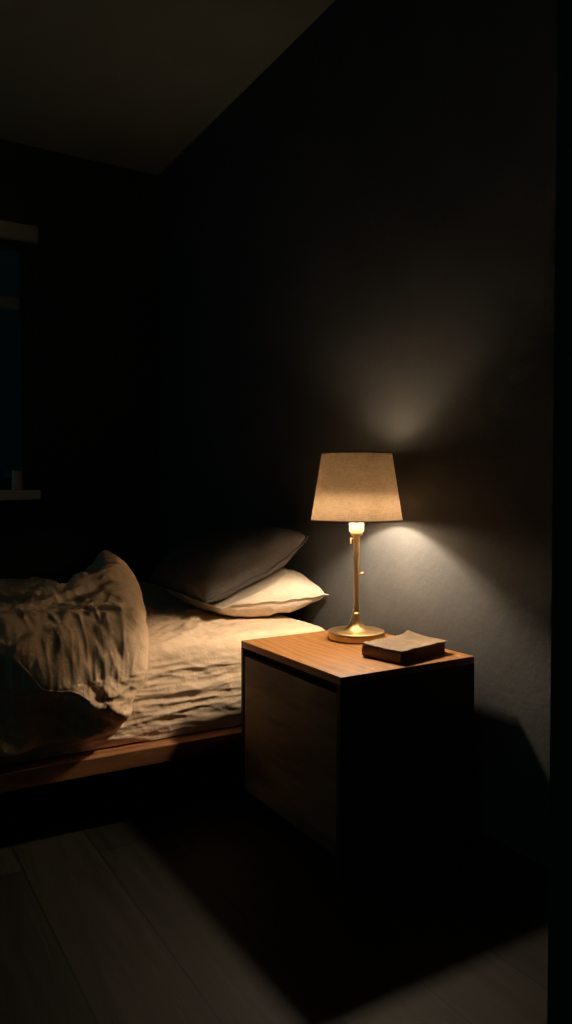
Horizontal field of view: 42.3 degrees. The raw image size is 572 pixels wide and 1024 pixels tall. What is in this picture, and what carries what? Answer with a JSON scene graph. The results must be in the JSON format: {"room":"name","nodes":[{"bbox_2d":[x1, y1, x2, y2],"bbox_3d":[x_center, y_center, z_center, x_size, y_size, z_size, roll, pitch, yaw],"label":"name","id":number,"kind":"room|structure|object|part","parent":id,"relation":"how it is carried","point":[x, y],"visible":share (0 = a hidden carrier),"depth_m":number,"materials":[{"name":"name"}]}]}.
{"room":"bedroom","nodes":[
{"label":"bedroom","id":0,"kind":"room"},
{"bbox_2d":[0,139,159,583],"bbox_3d":[-2.834,-0.468,2.862,4.916,2.672,0.120,-1,2,-31],"label":"wall","id":1,"kind":"structure","parent":0,"point":[113,503],"depth_m":3.88,"materials":[{"name":"black paint"}]},
{"bbox_2d":[0,220,40,499],"bbox_3d":[-1.871,-0.733,3.360,1.448,1.365,0.190,-1,2,-31],"label":"window","id":2,"kind":"structure","parent":1,"relation":"in","point":[18,237],"depth_m":3.72,"materials":[{"name":"grey paint"}]},
{"bbox_2d":[12,470,22,489],"bbox_3d":[-1.327,-0.157,3.652,0.055,0.096,0.055,-1,2,-31],"label":"cup","id":3,"kind":"object","parent":2,"relation":"on","point":[17,476],"visible":1,"depth_m":3.63,"materials":[{"name":"beige ceramic"}]},
{"bbox_3d":[-1.854,-0.075,3.336,1.433,0.050,0.100,-1,2,-31],"label":"sill","id":4,"kind":"part","parent":2,"relation":"part of","materials":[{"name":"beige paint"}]},
{"bbox_2d":[53,213,69,496],"bbox_3d":[-1.148,-0.798,3.788,0.070,1.440,0.020,-1,2,-31],"label":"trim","id":5,"kind":"structure","parent":1,"relation":"attached to","point":[61,283],"depth_m":3.78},
{"bbox_2d":[0,0,334,175],"bbox_3d":[-1.371,-1.777,0.515,5.036,0.080,5.585,-1,2,-31],"label":"ceiling","id":6,"kind":"structure","parent":0,"point":[129,84],"depth_m":2.99,"materials":[{"name":"paint"}]},
{"bbox_2d":[0,748,548,1023],"bbox_3d":[-1.371,0.964,0.593,5.036,0.060,5.585,-1,2,-31],"label":"floor","id":7,"kind":"structure","parent":0,"point":[150,894],"depth_m":1.65,"materials":[{"name":"brown wood"}]},
{"bbox_2d":[0,725,240,792],"bbox_3d":[-1.124,0.767,2.714,2.108,0.212,1.740,-1,2,-29],"label":"frame","id":8,"kind":"object","parent":7,"relation":"on","point":[21,775],"visible":0.02,"depth_m":2.08,"materials":[{"name":"brown wood"}]},
{"bbox_2d":[0,582,325,765],"bbox_3d":[-1.109,0.516,2.721,2.069,0.289,1.674,-1,2,-29],"label":"mattress","id":9,"kind":"object","parent":8,"relation":"on","point":[191,683],"visible":0.33,"depth_m":2.28,"materials":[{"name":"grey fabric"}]},
{"bbox_2d":[0,550,148,755],"bbox_3d":[-1.284,0.384,2.499,1.438,0.508,1.726,-1,2,-29],"label":"duvet","id":10,"kind":"object","parent":9,"relation":"on","point":[74,653],"visible":1,"depth_m":2.02,"materials":[{"name":"fabric"}]},
{"bbox_2d":[166,567,328,616],"bbox_3d":[-0.213,0.285,2.937,0.393,0.181,0.850,-1,2,-31],"label":"pillow","id":11,"kind":"object","parent":9,"relation":"on","point":[285,590],"visible":0.54,"depth_m":2.65,"materials":[{"name":"fabric"}]},
{"bbox_2d":[148,527,309,602],"bbox_3d":[-0.248,0.188,2.943,0.398,0.270,0.760,-1,2,-27],"label":"pillow","id":12,"kind":"object","parent":11,"relation":"on","point":[215,565],"visible":1,"depth_m":2.70,"materials":[{"name":"fabric"}]},
{"bbox_2d":[241,630,473,881],"bbox_3d":[0.189,0.640,2.127,0.446,0.500,0.517,-1,2,-31],"label":"nightstand","id":13,"kind":"object","parent":7,"relation":"on","point":[371,760],"visible":0.91,"depth_m":1.93,"materials":[{"name":"brown wood"}]},
{"bbox_3d":[0.059,0.644,2.343,0.446,0.480,0.014,-1,2,-31],"label":"panel","id":14,"kind":"part","parent":13,"relation":"part of","materials":[{"name":"black wood"}]},
{"bbox_3d":[0.008,0.639,2.021,0.020,0.404,0.481,-1,2,-31],"label":"drawer","id":15,"kind":"part","parent":13,"relation":"part of","materials":[{"name":"brown wood"}]},
{"bbox_3d":[0.192,0.850,2.137,0.414,0.020,0.485,-1,2,-31],"label":"panel","id":16,"kind":"part","parent":13,"relation":"part of","materials":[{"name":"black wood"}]},
{"bbox_2d":[311,451,402,643],"bbox_3d":[0.214,0.104,2.247,0.279,0.564,0.279,-1,2,-31],"label":"table lamp","id":17,"kind":"object","parent":13,"relation":"on","point":[355,488],"visible":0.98,"depth_m":2.15,"materials":[{"name":"beige fabric"}]},
{"bbox_3d":[0.214,0.182,2.249,0.038,0.245,0.038,-1,2,-31],"label":"stem","id":18,"kind":"part","parent":17,"relation":"part of","materials":[{"name":"gold metal"}]},
{"bbox_2d":[349,523,363,531],"bbox_3d":[0.214,0.022,2.245,0.046,0.076,0.046,-1,2,-31],"label":"socket","id":19,"kind":"object","parent":17,"relation":"attached to","point":[353,527],"depth_m":2.23,"materials":[{"name":"beige"}]},
{"bbox_3d":[0.214,-0.074,2.242,0.277,0.201,0.277,-1,2,-31],"label":"lampshade","id":20,"kind":"part","parent":17,"relation":"part of","materials":[{"name":"fabric"}]},
{"bbox_3d":[0.189,0.400,2.120,0.446,0.020,0.517,-1,2,-31],"label":"panel","id":21,"kind":"part","parent":13,"relation":"part of","materials":[{"name":"brown wood"}]},
{"bbox_2d":[362,630,447,663],"bbox_3d":[0.328,0.370,2.035,0.212,0.044,0.141,-2,2,-43],"label":"book","id":22,"kind":"object","parent":13,"relation":"on","point":[409,646],"visible":1,"depth_m":2.00,"materials":[{"name":"paper"}]},
{"bbox_3d":[0.318,0.656,1.914,0.446,0.480,0.018,-1,2,-31],"label":"panel","id":23,"kind":"part","parent":13,"relation":"part of","materials":[{"name":"black wood"}]},
{"bbox_2d":[158,0,557,867],"bbox_3d":[0.114,-0.467,2.850,0.120,2.672,3.185,-1,2,-31],"label":"wall","id":24,"kind":"structure","parent":0,"point":[357,252],"depth_m":2.32,"materials":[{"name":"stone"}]},
{"bbox_2d":[547,0,571,1023],"bbox_3d":[0.745,-0.423,1.290,0.651,2.672,0.140,-1,2,-31],"label":"wall","id":25,"kind":"structure","parent":0,"point":[559,992],"depth_m":1.18,"materials":[{"name":"black paint"}]}
]}

